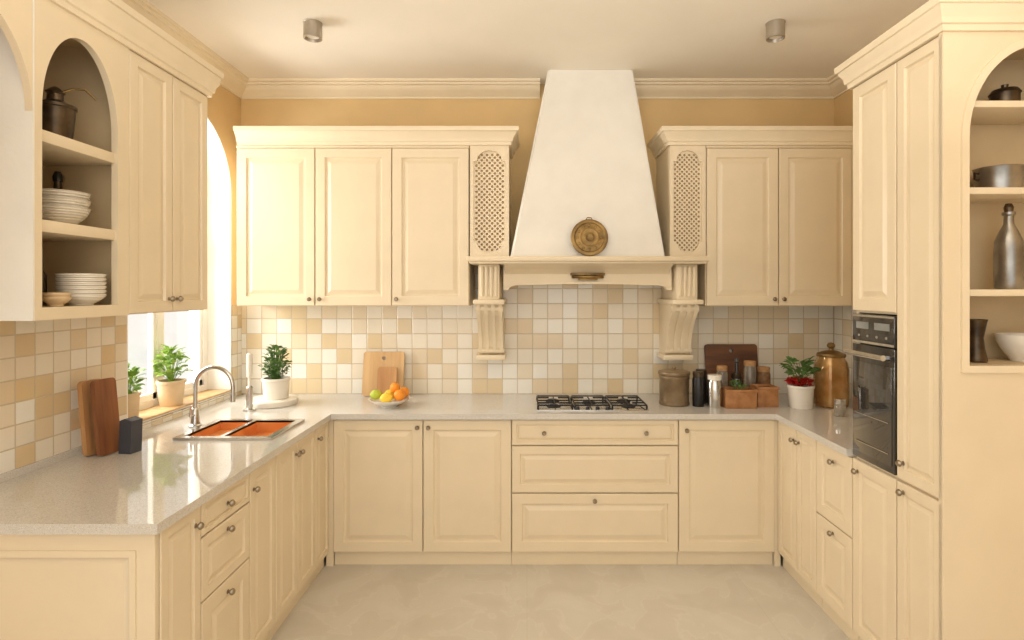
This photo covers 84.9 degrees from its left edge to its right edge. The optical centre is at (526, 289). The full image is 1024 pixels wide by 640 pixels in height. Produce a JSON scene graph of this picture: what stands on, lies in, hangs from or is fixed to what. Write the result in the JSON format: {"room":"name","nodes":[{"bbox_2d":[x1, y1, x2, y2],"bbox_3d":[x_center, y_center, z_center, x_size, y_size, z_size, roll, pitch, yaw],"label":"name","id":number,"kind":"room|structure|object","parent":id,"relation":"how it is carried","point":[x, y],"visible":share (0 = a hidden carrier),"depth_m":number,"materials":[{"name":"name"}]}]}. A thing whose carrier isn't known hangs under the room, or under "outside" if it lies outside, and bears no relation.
{"room":"kitchen","nodes":[
{"label":"kitchen","id":0,"kind":"room"},
{"bbox_2d":[128,391,140,417],"bbox_3d":[-2.065,0.601,2.900,0.110,0.135,0.110,0,0,0],"label":"pot","id":1,"kind":"object","parent":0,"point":[133,396],"depth_m":2.88,"materials":[{"name":"beige ceramic"}]},
{"bbox_2d":[156,378,185,406],"bbox_3d":[-2.065,0.596,3.250,0.150,0.145,0.150,0,0,0],"label":"pot","id":2,"kind":"object","parent":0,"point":[170,390],"depth_m":3.20,"materials":[{"name":"beige ceramic"}]},
{"bbox_2d":[143,85,240,422],"bbox_3d":[-2.140,0.095,1.458,0.280,3.070,4.916,0,0,0],"label":"wall","id":3,"kind":"structure","parent":0,"point":[224,107],"depth_m":3.79,"materials":[{"name":"paint"}]},
{"bbox_2d":[0,0,32,110],"bbox_3d":[-1.792,-0.445,1.451,0.385,1.090,0.722,0,0,0],"label":"shelving","id":4,"kind":"object","parent":3,"relation":"attached to","point":[16,16],"visible":1,"depth_m":1.78,"materials":[{"name":"beige paint"}]},
{"bbox_2d":[0,0,128,320],"bbox_3d":[-1.792,-0.445,2.033,0.385,1.090,0.439,0,0,0],"label":"shelf unit","id":5,"kind":"object","parent":3,"relation":"attached to","point":[68,52],"visible":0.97,"depth_m":2.08,"materials":[{"name":"beige paint"}]},
{"bbox_2d":[42,251,46,305],"bbox_3d":[-1.775,-0.058,2.035,0.048,0.230,0.048,0,0,0],"label":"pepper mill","id":6,"kind":"object","parent":5,"relation":"on","point":[44,276],"visible":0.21,"depth_m":2.03,"materials":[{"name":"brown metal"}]},
{"bbox_2d":[42,296,71,305],"bbox_3d":[-1.660,0.040,1.975,0.084,0.034,0.084,0,0,0],"label":"bowl","id":7,"kind":"object","parent":5,"relation":"on","point":[51,301],"visible":0.91,"depth_m":1.95,"materials":[{"name":"beige ceramic"}]},
{"bbox_2d":[42,293,71,296],"bbox_3d":[-1.660,0.026,1.975,0.084,0.034,0.084,0,0,0],"label":"bowl","id":8,"kind":"object","parent":7,"relation":"on","point":[43,294],"visible":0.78,"depth_m":1.95,"materials":[{"name":"beige ceramic"}]},
{"bbox_2d":[52,171,62,188],"bbox_3d":[-1.810,-0.347,2.160,0.064,0.222,0.064,0,0,0],"label":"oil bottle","id":9,"kind":"object","parent":5,"relation":"on","point":[57,177],"visible":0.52,"depth_m":2.15,"materials":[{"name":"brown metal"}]},
{"bbox_2d":[42,204,90,223],"bbox_3d":[-1.705,-0.269,2.050,0.173,0.065,0.173,0,0,0],"label":"bowl","id":10,"kind":"object","parent":5,"relation":"on","point":[59,213],"visible":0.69,"depth_m":2.00,"materials":[{"name":"white ceramic"}]},
{"bbox_2d":[42,196,90,207],"bbox_3d":[-1.705,-0.296,2.050,0.173,0.065,0.173,0,0,0],"label":"bowl","id":11,"kind":"object","parent":10,"relation":"on","point":[45,199],"visible":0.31,"depth_m":2.00,"materials":[{"name":"white ceramic"}]},
{"bbox_2d":[42,188,90,200],"bbox_3d":[-1.705,-0.325,2.050,0.173,0.065,0.173,0,0,0],"label":"bowl","id":12,"kind":"object","parent":11,"relation":"on","point":[45,191],"visible":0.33,"depth_m":2.00,"materials":[{"name":"white ceramic"}]},
{"bbox_2d":[42,86,96,138],"bbox_3d":[-1.683,-0.638,2.030,0.181,0.204,0.128,0,0,0],"label":"pitcher","id":13,"kind":"object","parent":5,"relation":"on","point":[58,116],"visible":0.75,"depth_m":2.00,"materials":[{"name":"brown metal"}]},
{"bbox_2d":[67,294,106,304],"bbox_3d":[-1.680,0.035,2.110,0.157,0.043,0.157,0,0,0],"label":"bowl","id":14,"kind":"object","parent":5,"relation":"on","point":[77,299],"visible":0.68,"depth_m":2.07,"materials":[{"name":"white ceramic"}]},
{"bbox_2d":[54,290,106,293],"bbox_3d":[-1.680,0.020,2.110,0.157,0.043,0.157,0,0,0],"label":"bowl","id":15,"kind":"object","parent":14,"relation":"on","point":[56,291],"visible":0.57,"depth_m":2.06,"materials":[{"name":"white ceramic"}]},
{"bbox_2d":[54,286,106,289],"bbox_3d":[-1.680,0.005,2.110,0.157,0.043,0.157,0,0,0],"label":"bowl","id":16,"kind":"object","parent":15,"relation":"on","point":[56,287],"visible":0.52,"depth_m":2.05,"materials":[{"name":"white ceramic"}]},
{"bbox_2d":[55,281,106,285],"bbox_3d":[-1.680,-0.010,2.110,0.157,0.043,0.157,0,0,0],"label":"bowl","id":17,"kind":"object","parent":16,"relation":"on","point":[58,283],"visible":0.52,"depth_m":2.05,"materials":[{"name":"white ceramic"}]},
{"bbox_2d":[55,277,106,281],"bbox_3d":[-1.680,-0.025,2.110,0.157,0.043,0.157,0,0,0],"label":"bowl","id":18,"kind":"object","parent":17,"relation":"on","point":[84,279],"visible":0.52,"depth_m":2.05,"materials":[{"name":"white ceramic"}]},
{"bbox_2d":[55,273,106,277],"bbox_3d":[-1.680,-0.040,2.110,0.157,0.043,0.157,0,0,0],"label":"bowl","id":19,"kind":"object","parent":18,"relation":"on","point":[90,275],"visible":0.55,"depth_m":2.05,"materials":[{"name":"white ceramic"}]},
{"bbox_2d":[0,305,241,473],"bbox_3d":[-1.995,0.412,1.452,0.010,0.625,4.905,0,0,0],"label":"tile backsplash","id":20,"kind":"structure","parent":3,"relation":"attached to","point":[43,363],"depth_m":2.36,"materials":[{"name":"beige tile"}]},
{"bbox_2d":[49,0,223,97],"bbox_3d":[-1.774,-1.038,1.976,0.452,0.135,1.772,0,0,0],"label":"trim","id":21,"kind":"structure","parent":3,"relation":"attached to","point":[115,19],"depth_m":2.31,"materials":[{"name":"beige wood"}]},
{"bbox_2d":[129,49,206,314],"bbox_3d":[-1.780,-0.445,2.531,0.411,1.090,0.553,0,0,0],"label":"upper cabinet","id":22,"kind":"object","parent":3,"relation":"attached to","point":[168,116],"visible":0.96,"depth_m":2.48,"materials":[{"name":"beige paint"}]},
{"bbox_2d":[139,189,207,410],"bbox_3d":[-2.175,-0.221,3.285,0.050,1.799,0.970,0,0,0],"label":"window","id":23,"kind":"structure","parent":3,"relation":"in","point":[155,320],"depth_m":3.33,"materials":[{"name":"white paint"}]},
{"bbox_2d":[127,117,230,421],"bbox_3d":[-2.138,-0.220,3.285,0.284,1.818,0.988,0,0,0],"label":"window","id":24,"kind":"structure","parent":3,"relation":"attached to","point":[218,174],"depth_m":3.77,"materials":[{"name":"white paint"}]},
{"bbox_2d":[139,389,230,420],"bbox_3d":[-2.067,0.673,3.285,0.163,0.011,0.960,0,0,0],"label":"window sill","id":25,"kind":"structure","parent":3,"relation":"attached to","point":[148,413],"depth_m":3.24,"materials":[{"name":"brown wood"}]},
{"bbox_2d":[128,363,146,417],"bbox_3d":[-2.068,0.523,2.900,0.157,0.289,0.155,0,0,0],"label":"basil","id":26,"kind":"object","parent":25,"relation":"on","point":[134,395],"visible":0.53,"depth_m":2.89,"materials":[{"name":"plant"}]},
{"bbox_2d":[150,344,193,406],"bbox_3d":[-2.068,0.490,3.244,0.214,0.356,0.222,0,0,0],"label":"basil","id":27,"kind":"object","parent":25,"relation":"on","point":[170,390],"visible":1,"depth_m":3.21,"materials":[{"name":"plant"}]},
{"bbox_2d":[121,0,539,98],"bbox_3d":[-0.955,-1.387,1.458,2.090,0.105,4.916,0,0,0],"label":"trim","id":28,"kind":"structure","parent":3,"relation":"attached to","point":[234,81],"depth_m":3.84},
{"bbox_2d":[261,376,290,399],"bbox_3d":[-1.595,0.622,3.560,0.170,0.130,0.170,0,0,0],"label":"pot","id":29,"kind":"object","parent":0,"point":[274,387],"depth_m":3.50,"materials":[{"name":"white ceramic"}]},
{"bbox_2d":[241,84,833,299],"bbox_3d":[0.025,0.095,3.991,4.650,3.070,0.150,0,0,0],"label":"wall","id":30,"kind":"structure","parent":0,"point":[655,114],"depth_m":3.92,"materials":[{"name":"paint"}]},
{"bbox_2d":[236,145,510,305],"bbox_3d":[-0.978,-0.406,3.712,1.738,1.018,0.411,0,0,0],"label":"upper cabinet","id":31,"kind":"object","parent":30,"relation":"attached to","point":[317,225],"visible":1,"depth_m":3.55,"materials":[{"name":"beige paint"}]},
{"bbox_2d":[233,126,519,158],"bbox_3d":[-0.942,-0.969,3.702,1.780,0.106,0.428,0,0,0],"label":"trim","id":32,"kind":"structure","parent":31,"relation":"on","point":[245,135],"depth_m":3.52,"materials":[{"name":"beige wood"}]},
{"bbox_2d":[242,266,833,393],"bbox_3d":[0.075,0.278,3.911,4.130,0.895,0.010,0,0,0],"label":"tile backsplash","id":33,"kind":"structure","parent":30,"relation":"attached to","point":[559,338],"depth_m":3.91,"materials":[{"name":"tile"}]},
{"bbox_2d":[467,70,709,359],"bbox_3d":[0.373,-0.487,3.658,1.478,1.904,0.515,0,0,0],"label":"range hood","id":34,"kind":"object","parent":30,"relation":"attached to","point":[589,158],"visible":1,"depth_m":3.56,"materials":[{"name":"paint"}]},
{"bbox_2d":[467,256,709,266],"bbox_3d":[0.373,-0.184,3.652,1.478,0.044,0.505,0,0,0],"label":"mantel shelf","id":35,"kind":"object","parent":34,"relation":"attached to","point":[478,261],"depth_m":3.42,"materials":[{"name":"beige paint"}]},
{"bbox_2d":[571,217,607,255],"bbox_3d":[0.385,-0.330,3.453,0.230,0.243,0.044,0,0,0],"label":"brass plate","id":36,"kind":"object","parent":34,"relation":"on","point":[589,237],"visible":1,"depth_m":3.45,"materials":[{"name":"gold metal"}]},
{"bbox_2d":[656,145,852,305],"bbox_3d":[1.515,-0.406,3.714,1.236,1.018,0.410,0,0,0],"label":"upper cabinet","id":37,"kind":"object","parent":30,"relation":"attached to","point":[774,224],"visible":1,"depth_m":3.55,"materials":[{"name":"beige paint"}]},
{"bbox_2d":[647,126,852,158],"bbox_3d":[1.491,-0.969,3.702,1.298,0.106,0.428,0,0,0],"label":"trim","id":38,"kind":"structure","parent":37,"relation":"on","point":[666,136],"depth_m":3.52,"materials":[{"name":"beige wood"}]},
{"bbox_2d":[147,0,928,83],"bbox_3d":[0.025,-1.490,1.550,4.750,0.100,5.100,0,0,0],"label":"ceiling","id":39,"kind":"structure","parent":0,"point":[259,38],"depth_m":3.18,"materials":[{"name":"paint"}]},
{"bbox_2d":[303,18,322,42],"bbox_3d":[-1.155,-1.397,3.020,0.100,0.087,0.100,0,0,0],"label":"ceiling spotlight","id":40,"kind":"object","parent":39,"relation":"attached to","point":[312,28],"visible":1,"depth_m":2.98,"materials":[{"name":"silver metal"}]},
{"bbox_2d":[765,18,785,42],"bbox_3d":[1.340,-1.397,3.020,0.100,0.087,0.100,0,0,0],"label":"ceiling spotlight","id":41,"kind":"object","parent":39,"relation":"attached to","point":[775,28],"visible":1,"depth_m":2.98,"materials":[{"name":"silver metal"}]},
{"bbox_2d":[270,552,849,639],"bbox_3d":[0.025,1.680,1.550,4.750,0.100,5.100,0,0,0],"label":"floor","id":42,"kind":"structure","parent":0,"point":[344,601],"depth_m":2.90,"materials":[{"name":"stone"}]},
{"bbox_2d":[0,506,203,639],"bbox_3d":[-1.569,1.195,1.877,0.859,0.870,0.252,0,0,0],"label":"base cabinet","id":43,"kind":"object","parent":42,"relation":"on","point":[180,543],"depth_m":1.76,"materials":[{"name":"beige paint"}]},
{"bbox_2d":[201,474,248,639],"bbox_3d":[-1.557,1.195,2.180,0.836,0.870,0.349,0,0,0],"label":"base cabinet","id":44,"kind":"object","parent":42,"relation":"on","point":[225,517],"visible":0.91,"depth_m":2.17,"materials":[{"name":"beige paint"}]},
{"bbox_2d":[248,456,275,639],"bbox_3d":[-1.557,1.195,2.479,0.836,0.870,0.242,0,0,0],"label":"base cabinet","id":45,"kind":"object","parent":42,"relation":"on","point":[262,481],"visible":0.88,"depth_m":2.47,"materials":[{"name":"beige paint"}]},
{"bbox_2d":[269,430,315,639],"bbox_3d":[-1.557,1.195,2.846,0.836,0.870,0.487,0,0,0],"label":"base cabinet","id":46,"kind":"object","parent":42,"relation":"on","point":[296,465],"visible":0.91,"depth_m":2.82,"materials":[{"name":"beige paint"}]},
{"bbox_2d":[310,421,328,584],"bbox_3d":[-1.557,1.195,3.196,0.836,0.870,0.207,0,0,0],"label":"base cabinet","id":47,"kind":"object","parent":42,"relation":"on","point":[322,433],"visible":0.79,"depth_m":3.20,"materials":[{"name":"beige paint"}]},
{"bbox_2d":[326,420,511,565],"bbox_3d":[-0.638,1.195,3.586,1.092,0.870,0.636,0,0,0],"label":"base cabinet","id":48,"kind":"object","parent":42,"relation":"on","point":[401,491],"visible":0.94,"depth_m":3.30,"materials":[{"name":"beige paint"}]},
{"bbox_2d":[0,394,854,534],"bbox_3d":[0.075,0.742,2.825,4.150,0.033,2.181,0,0,0],"label":"countertop","id":49,"kind":"structure","parent":48,"relation":"on","point":[147,491],"depth_m":2.47,"materials":[{"name":"stone"}]},
{"bbox_2d":[0,446,81,482],"bbox_3d":[-1.984,0.710,2.263,0.012,0.030,1.055,0,0,0],"label":"backsplash","id":50,"kind":"structure","parent":49,"relation":"on","point":[11,474],"depth_m":2.27,"materials":[{"name":"stone"}]},
{"bbox_2d":[77,379,98,455],"bbox_3d":[-1.920,0.560,2.476,0.051,0.326,0.110,0,0,5],"label":"chopping board","id":51,"kind":"object","parent":49,"relation":"on","point":[83,387],"visible":0.61,"depth_m":2.43,"materials":[{"name":"brown wood"}]},
{"bbox_2d":[90,377,119,455],"bbox_3d":[-1.861,0.558,2.477,0.055,0.330,0.110,0,0,7],"label":"chopping board","id":52,"kind":"object","parent":49,"relation":"on","point":[104,400],"visible":0.94,"depth_m":2.46,"materials":[{"name":"brown wood"}]},
{"bbox_2d":[118,416,142,453],"bbox_3d":[-1.772,0.647,2.505,0.065,0.155,0.060,0,0,9],"label":"knife block","id":53,"kind":"object","parent":49,"relation":"on","point":[130,429],"visible":1,"depth_m":2.48,"materials":[{"name":"plastic"}]},
{"bbox_2d":[188,365,235,427],"bbox_3d":[-1.674,0.562,2.966,0.246,0.326,0.092,0,0,0],"label":"faucet","id":54,"kind":"object","parent":49,"relation":"on","point":[194,413],"visible":0.98,"depth_m":2.97,"materials":[{"name":"metal"}]},
{"bbox_2d":[172,419,304,439],"bbox_3d":[-1.470,0.749,2.900,0.480,0.072,0.400,0,0,0],"label":"sink","id":55,"kind":"object","parent":49,"relation":"in","point":[218,429],"visible":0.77,"depth_m":2.98,"materials":[{"name":"metal"}]},
{"bbox_2d":[188,420,251,435],"bbox_3d":[-1.587,0.742,2.900,0.187,0.056,0.340,0,0,0],"label":"basin","id":56,"kind":"object","parent":55,"relation":"in","point":[217,427],"depth_m":2.98,"materials":[{"name":"orange metal"}]},
{"bbox_2d":[225,420,293,435],"bbox_3d":[-1.373,0.750,2.900,0.227,0.071,0.340,0,0,0],"label":"basin","id":57,"kind":"object","parent":55,"relation":"in","point":[254,427],"depth_m":3.04,"materials":[{"name":"orange metal"}]},
{"bbox_2d":[243,353,255,411],"bbox_3d":[-1.665,0.552,3.360,0.072,0.345,0.072,0,0,0],"label":"soap dispenser","id":58,"kind":"object","parent":49,"relation":"on","point":[249,389],"visible":1,"depth_m":3.35,"materials":[{"name":"metal"}]},
{"bbox_2d":[245,394,298,408],"bbox_3d":[-1.620,0.706,3.560,0.310,0.038,0.310,0,0,0],"label":"round tray","id":59,"kind":"object","parent":49,"relation":"on","point":[259,402],"visible":0.65,"depth_m":3.46,"materials":[{"name":"white ceramic"}]},
{"bbox_2d":[258,344,291,399],"bbox_3d":[-1.587,0.515,3.569,0.208,0.344,0.203,0,0,0],"label":"potted herb","id":60,"kind":"object","parent":59,"relation":"on","point":[275,386],"visible":1,"depth_m":3.52,"materials":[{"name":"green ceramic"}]},
{"bbox_2d":[362,352,404,395],"bbox_3d":[-0.985,0.574,3.845,0.280,0.299,0.068,0,0,0],"label":"chopping board","id":61,"kind":"object","parent":49,"relation":"on","point":[372,361],"visible":0.77,"depth_m":3.85,"materials":[{"name":"brown wood"}]},
{"bbox_2d":[377,367,396,393],"bbox_3d":[-0.950,0.623,3.798,0.130,0.199,0.044,0,0,0],"label":"chopping board","id":62,"kind":"object","parent":49,"relation":"on","point":[386,376],"visible":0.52,"depth_m":3.80,"materials":[{"name":"brown wood"}]},
{"bbox_2d":[368,396,409,407],"bbox_3d":[-0.860,0.701,3.500,0.256,0.049,0.256,0,0,0],"label":"fruit bowl","id":63,"kind":"object","parent":49,"relation":"on","point":[393,403],"visible":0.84,"depth_m":3.43,"materials":[{"name":"white ceramic"}]},
{"bbox_2d":[370,389,381,399],"bbox_3d":[-0.940,0.650,3.485,0.068,0.065,0.065,0,0,-43],"label":"lime","id":64,"kind":"object","parent":63,"relation":"in","point":[375,394],"visible":0.92,"depth_m":3.46,"materials":[{"name":"green plant"}]},
{"bbox_2d":[379,393,392,401],"bbox_3d":[-0.865,0.664,3.445,0.073,0.065,0.067,0,0,5],"label":"lemon","id":65,"kind":"object","parent":63,"relation":"in","point":[386,397],"visible":0.93,"depth_m":3.42,"materials":[{"name":"yellow plant"}]},
{"bbox_2d":[390,382,399,392],"bbox_3d":[-0.825,0.610,3.500,0.064,0.067,0.064,0,0,0],"label":"orange","id":66,"kind":"object","parent":63,"relation":"in","point":[394,386],"visible":0.77,"depth_m":3.48,"materials":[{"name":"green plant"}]},
{"bbox_2d":[394,389,404,400],"bbox_3d":[-0.790,0.651,3.470,0.072,0.075,0.072,0,0,0],"label":"orange","id":67,"kind":"object","parent":63,"relation":"in","point":[399,395],"visible":0.98,"depth_m":3.44,"materials":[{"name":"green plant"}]},
{"bbox_2d":[401,387,408,396],"bbox_3d":[-0.780,0.648,3.555,0.066,0.069,0.066,0,0,0],"label":"orange","id":68,"kind":"object","parent":63,"relation":"in","point":[405,389],"visible":0.69,"depth_m":3.54,"materials":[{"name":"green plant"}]},
{"bbox_2d":[536,395,648,410],"bbox_3d":[0.395,0.708,3.535,0.676,0.034,0.360,0,0,0],"label":"gas hob","id":69,"kind":"object","parent":49,"relation":"in","point":[543,402],"visible":1,"depth_m":3.46,"materials":[{"name":"metal"}]},
{"bbox_2d":[658,367,689,406],"bbox_3d":[0.935,0.606,3.560,0.200,0.238,0.200,0,0,0],"label":"canister","id":70,"kind":"object","parent":49,"relation":"on","point":[673,383],"visible":1,"depth_m":3.48,"materials":[{"name":"brown metal"}]},
{"bbox_2d":[692,371,703,406],"bbox_3d":[1.070,0.618,3.500,0.072,0.215,0.072,0,0,0],"label":"spice jar","id":71,"kind":"object","parent":49,"relation":"on","point":[698,376],"visible":1,"depth_m":3.47,"materials":[{"name":"black glass"}]},
{"bbox_2d":[696,369,706,403],"bbox_3d":[1.120,0.618,3.600,0.072,0.215,0.072,0,0,0],"label":"spice jar","id":72,"kind":"object","parent":49,"relation":"on","point":[703,370],"visible":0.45,"depth_m":3.57,"materials":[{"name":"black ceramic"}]},
{"bbox_2d":[707,374,721,407],"bbox_3d":[1.162,0.625,3.470,0.090,0.200,0.090,0,0,0],"label":"storage jar","id":73,"kind":"object","parent":49,"relation":"on","point":[714,383],"visible":1,"depth_m":3.43,"materials":[{"name":"metal"}]},
{"bbox_2d":[716,365,727,386],"bbox_3d":[1.275,0.610,3.660,0.072,0.230,0.072,0,0,0],"label":"glass jar","id":74,"kind":"object","parent":49,"relation":"on","point":[721,369],"visible":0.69,"depth_m":3.63,"materials":[{"name":"clear glass"}]},
{"bbox_2d":[704,344,757,386],"bbox_3d":[1.410,0.549,3.856,0.360,0.349,0.072,0,0,0],"label":"chopping board","id":75,"kind":"object","parent":49,"relation":"on","point":[715,354],"visible":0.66,"depth_m":3.86,"materials":[{"name":"brown wood"}]},
{"bbox_2d":[731,358,741,386],"bbox_3d":[1.370,0.585,3.660,0.070,0.280,0.070,0,0,0],"label":"glass bottle","id":76,"kind":"object","parent":49,"relation":"on","point":[734,376],"visible":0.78,"depth_m":3.65,"materials":[{"name":"black glass"}]},
{"bbox_2d":[722,380,757,408],"bbox_3d":[1.310,0.638,3.479,0.198,0.174,0.134,0,0,0],"label":"planter","id":77,"kind":"object","parent":49,"relation":"on","point":[740,397],"visible":0.92,"depth_m":3.42,"materials":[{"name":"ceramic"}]},
{"bbox_2d":[743,360,755,386],"bbox_3d":[1.460,0.595,3.670,0.080,0.260,0.080,0,0,0],"label":"glass jar","id":78,"kind":"object","parent":49,"relation":"on","point":[749,369],"visible":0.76,"depth_m":3.64,"materials":[{"name":"clear glass"}]},
{"bbox_2d":[757,366,770,383],"bbox_3d":[1.555,0.615,3.680,0.084,0.220,0.084,0,0,0],"label":"glass jar","id":79,"kind":"object","parent":49,"relation":"on","point":[763,374],"visible":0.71,"depth_m":3.65,"materials":[{"name":"glass"}]},
{"bbox_2d":[750,384,779,406],"bbox_3d":[1.490,0.662,3.518,0.138,0.125,0.124,0,0,0],"label":"wooden box","id":80,"kind":"object","parent":49,"relation":"on","point":[768,394],"visible":0.91,"depth_m":3.46,"materials":[{"name":"wood"}]},
{"bbox_2d":[779,356,821,409],"bbox_3d":[1.690,0.566,3.459,0.242,0.318,0.200,0,0,0],"label":"potted kalanchoe","id":81,"kind":"object","parent":49,"relation":"on","point":[800,391],"visible":1,"depth_m":3.42,"materials":[{"name":"green plant"}]},
{"bbox_2d":[786,383,814,409],"bbox_3d":[1.690,0.655,3.460,0.160,0.140,0.160,0,0,0],"label":"pot","id":82,"kind":"object","parent":49,"relation":"on","point":[800,395],"depth_m":3.40,"materials":[{"name":"white ceramic"}]},
{"bbox_2d":[813,342,848,408],"bbox_3d":[1.900,0.526,3.500,0.200,0.398,0.200,0,0,0],"label":"canister","id":83,"kind":"object","parent":49,"relation":"on","point":[831,382],"visible":0.94,"depth_m":3.42,"materials":[{"name":"gold metal"}]},
{"bbox_2d":[834,398,845,416],"bbox_3d":[1.800,0.675,3.220,0.064,0.100,0.064,0,0,0],"label":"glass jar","id":84,"kind":"object","parent":49,"relation":"on","point":[839,403],"visible":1,"depth_m":3.20,"materials":[{"name":"glass"}]},
{"bbox_2d":[512,420,677,563],"bbox_3d":[0.400,1.195,3.586,0.980,0.870,0.636,0,0,0],"label":"base cabinet","id":85,"kind":"object","parent":42,"relation":"on","point":[584,491],"visible":0.98,"depth_m":3.30,"materials":[{"name":"beige paint"}]},
{"bbox_2d":[677,420,780,565],"bbox_3d":[1.194,1.195,3.586,0.602,0.870,0.636,0,0,0],"label":"base cabinet","id":86,"kind":"object","parent":42,"relation":"on","point":[727,492],"visible":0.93,"depth_m":3.30,"materials":[{"name":"beige paint"}]},
{"bbox_2d":[778,421,821,607],"bbox_3d":[1.793,1.195,3.081,0.686,0.870,0.438,0,0,0],"label":"base cabinet","id":87,"kind":"object","parent":42,"relation":"on","point":[797,452],"visible":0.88,"depth_m":3.04,"materials":[{"name":"beige paint"}]},
{"bbox_2d":[817,441,858,639],"bbox_3d":[1.793,1.195,2.702,0.686,0.870,0.314,0,0,0],"label":"base cabinet","id":88,"kind":"object","parent":42,"relation":"on","point":[834,475],"visible":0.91,"depth_m":2.69,"materials":[{"name":"beige paint"}]},
{"bbox_2d":[851,61,901,639],"bbox_3d":[1.793,0.330,2.391,0.686,2.600,0.300,0,0,0],"label":"tall cabinet","id":89,"kind":"object","parent":42,"relation":"on","point":[875,98],"visible":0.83,"depth_m":2.38,"materials":[{"name":"beige paint"}]},
{"bbox_2d":[843,313,896,474],"bbox_3d":[1.685,0.425,2.391,0.522,0.638,0.290,0,0,0],"label":"oven","id":90,"kind":"object","parent":89,"relation":"in","point":[874,354],"visible":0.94,"depth_m":2.36,"materials":[{"name":"black metal"}]},
{"bbox_2d":[834,0,1023,89],"bbox_3d":[1.787,-0.970,2.265,0.726,0.110,0.664,0,0,0],"label":"trim","id":91,"kind":"structure","parent":89,"relation":"attached to","point":[935,17],"depth_m":2.02,"materials":[{"name":"beige wood"}]},
{"bbox_2d":[895,35,941,639],"bbox_3d":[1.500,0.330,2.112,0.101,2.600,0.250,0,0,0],"label":"tall cabinet","id":92,"kind":"object","parent":42,"relation":"on","point":[918,219],"visible":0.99,"depth_m":2.11,"materials":[{"name":"beige paint"}]},
{"bbox_2d":[939,32,1023,639],"bbox_3d":[1.812,0.330,2.103,0.672,2.600,0.254,0,0,0],"label":"open shelf cabinet","id":93,"kind":"object","parent":42,"relation":"on","point":[981,535],"visible":0.81,"depth_m":1.99,"materials":[{"name":"beige paint"}]},
{"bbox_2d":[970,319,988,362],"bbox_3d":[1.675,0.188,2.090,0.074,0.158,0.074,0,0,0],"label":"vase","id":94,"kind":"object","parent":93,"relation":"on","point":[978,354],"visible":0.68,"depth_m":2.06,"materials":[{"name":"brown ceramic"}]},
{"bbox_2d":[970,289,1023,295],"bbox_3d":[1.831,0.010,2.107,0.537,0.024,0.214,0,0,0],"label":"shelf","id":95,"kind":"object","parent":93,"relation":"attached to","point":[973,292],"depth_m":2.00,"materials":[{"name":"beige paint"}]},
{"bbox_2d":[970,187,1023,202],"bbox_3d":[1.831,-0.355,2.107,0.537,0.024,0.214,0,0,0],"label":"shelf","id":96,"kind":"object","parent":93,"relation":"attached to","point":[977,194],"depth_m":2.02,"materials":[{"name":"beige paint"}]},
{"bbox_2d":[970,101,1023,124],"bbox_3d":[1.831,-0.665,2.107,0.537,0.024,0.214,0,0,0],"label":"shelf","id":97,"kind":"object","parent":93,"relation":"attached to","point":[984,112],"depth_m":2.07,"materials":[{"name":"beige paint"}]},
{"bbox_2d":[972,164,1023,186],"bbox_3d":[1.775,-0.413,2.110,0.156,0.090,0.156,0,0,40],"label":"cooking pot","id":98,"kind":"object","parent":93,"relation":"on","point":[1004,175],"visible":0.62,"depth_m":2.05,"materials":[{"name":"silver metal"}]},
{"bbox_2d":[988,84,1021,100],"bbox_3d":[1.800,-0.726,2.110,0.100,0.096,0.100,0,0,0],"label":"metal pot","id":99,"kind":"object","parent":93,"relation":"on","point":[1005,93],"visible":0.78,"depth_m":2.07,"materials":[{"name":"brown metal"}]},
{"bbox_2d":[993,203,1023,288],"bbox_3d":[1.815,-0.165,2.110,0.092,0.324,0.092,0,0,0],"label":"bottle","id":100,"kind":"object","parent":93,"relation":"on","point":[1008,250],"visible":0.93,"depth_m":2.08,"materials":[{"name":"silver metal"}]},
{"bbox_2d":[994,333,1023,361],"bbox_3d":[1.875,0.217,2.110,0.176,0.100,0.176,0,0,0],"label":"bowl","id":101,"kind":"object","parent":93,"relation":"on","point":[1011,344],"visible":1,"depth_m":2.09,"materials":[{"name":"white ceramic"}]},
{"bbox_2d":[834,90,852,145],"bbox_3d":[2.225,0.095,1.458,0.150,3.070,4.916,0,0,0],"label":"wall","id":102,"kind":"structure","parent":0,"point":[843,104],"depth_m":3.79,"materials":[{"name":"paint"}]},
{"bbox_2d":[634,73,847,98],"bbox_3d":[1.440,-1.387,1.458,1.420,0.105,4.916,0,0,0],"label":"trim","id":103,"kind":"structure","parent":102,"relation":"attached to","point":[832,87],"depth_m":3.85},
{"bbox_2d":[834,306,856,399],"bbox_3d":[2.145,0.412,3.232,0.010,0.625,1.345,0,0,0],"label":"tile backsplash","id":104,"kind":"structure","parent":102,"relation":"attached to","point":[843,318],"depth_m":3.76,"materials":[{"name":"tile"}]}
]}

